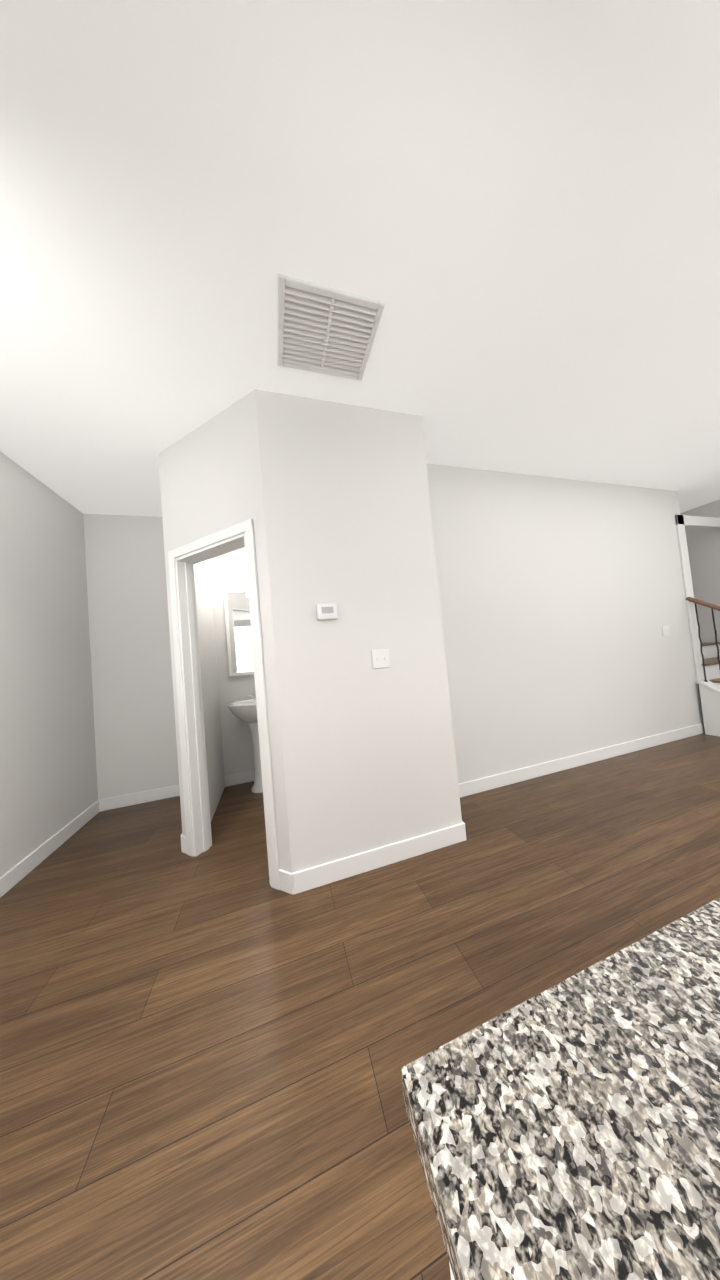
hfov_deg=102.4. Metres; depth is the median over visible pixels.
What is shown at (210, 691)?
wall
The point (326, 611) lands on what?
thermostat
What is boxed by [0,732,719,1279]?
floor
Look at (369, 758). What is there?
wall
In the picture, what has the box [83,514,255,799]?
wall
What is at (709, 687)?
stair railing
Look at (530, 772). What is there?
baseboard
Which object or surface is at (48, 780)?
wall
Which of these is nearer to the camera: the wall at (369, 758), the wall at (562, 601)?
the wall at (369, 758)
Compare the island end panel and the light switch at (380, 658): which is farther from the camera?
the light switch at (380, 658)
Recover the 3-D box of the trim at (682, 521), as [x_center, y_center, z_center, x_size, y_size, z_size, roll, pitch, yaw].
[4.325,-0.525,3.518,1.110,1.990,0.030,-4,-2,-16]
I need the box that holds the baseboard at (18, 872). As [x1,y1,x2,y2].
[0,799,99,897]
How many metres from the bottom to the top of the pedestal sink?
0.952 m
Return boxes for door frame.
[168,519,279,889]
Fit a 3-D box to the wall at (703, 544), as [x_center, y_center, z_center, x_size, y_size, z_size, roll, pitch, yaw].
[5.533,-0.577,1.551,0.100,2.850,10.000,-4,-2,-16]
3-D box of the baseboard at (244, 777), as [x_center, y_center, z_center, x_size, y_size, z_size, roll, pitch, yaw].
[-0.654,1.412,3.232,1.576,0.110,0.013,-4,-2,-16]
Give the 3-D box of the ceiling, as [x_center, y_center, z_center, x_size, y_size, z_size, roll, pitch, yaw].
[1.809,-1.768,0.548,7.615,0.100,10.200,-4,-2,-16]
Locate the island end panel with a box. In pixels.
[449,1262,454,1279]
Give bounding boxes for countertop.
[401,897,719,1279]
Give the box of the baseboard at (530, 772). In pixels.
[458,724,702,797]
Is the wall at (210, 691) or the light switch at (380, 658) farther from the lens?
the wall at (210, 691)
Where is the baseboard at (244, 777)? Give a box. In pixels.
[224,770,253,786]
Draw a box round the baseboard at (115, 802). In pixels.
[100,785,179,811]
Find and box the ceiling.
[0,0,719,516]
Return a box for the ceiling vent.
[277,273,384,380]
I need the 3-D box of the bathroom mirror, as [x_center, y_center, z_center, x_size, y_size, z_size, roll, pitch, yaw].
[-1.160,-0.092,3.176,0.570,0.930,0.020,-4,-2,-16]
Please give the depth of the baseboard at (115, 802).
2.79 m
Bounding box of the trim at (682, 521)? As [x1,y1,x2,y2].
[675,515,719,683]
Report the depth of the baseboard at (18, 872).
2.06 m
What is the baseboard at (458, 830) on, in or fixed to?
attached to the wall at (369, 758)
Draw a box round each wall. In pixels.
[0,451,97,876]
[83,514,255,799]
[158,389,291,872]
[193,559,224,820]
[255,389,461,872]
[426,463,704,783]
[681,499,719,642]
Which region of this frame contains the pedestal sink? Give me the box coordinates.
[228,694,262,792]
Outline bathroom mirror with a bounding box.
[223,590,253,676]
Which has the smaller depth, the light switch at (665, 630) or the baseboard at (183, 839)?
the baseboard at (183, 839)
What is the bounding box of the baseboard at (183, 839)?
[181,834,186,853]
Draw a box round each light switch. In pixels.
[372,649,390,668]
[662,625,669,635]
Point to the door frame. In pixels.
(183, 559)
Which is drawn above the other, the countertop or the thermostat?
the thermostat
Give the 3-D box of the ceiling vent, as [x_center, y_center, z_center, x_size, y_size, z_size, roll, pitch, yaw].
[-0.163,-1.500,1.430,0.470,0.018,0.380,-4,-2,-16]
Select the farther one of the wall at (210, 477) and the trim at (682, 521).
the trim at (682, 521)
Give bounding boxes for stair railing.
[686,597,719,736]
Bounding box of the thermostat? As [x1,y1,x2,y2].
[317,604,337,619]
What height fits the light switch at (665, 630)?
0.114 m

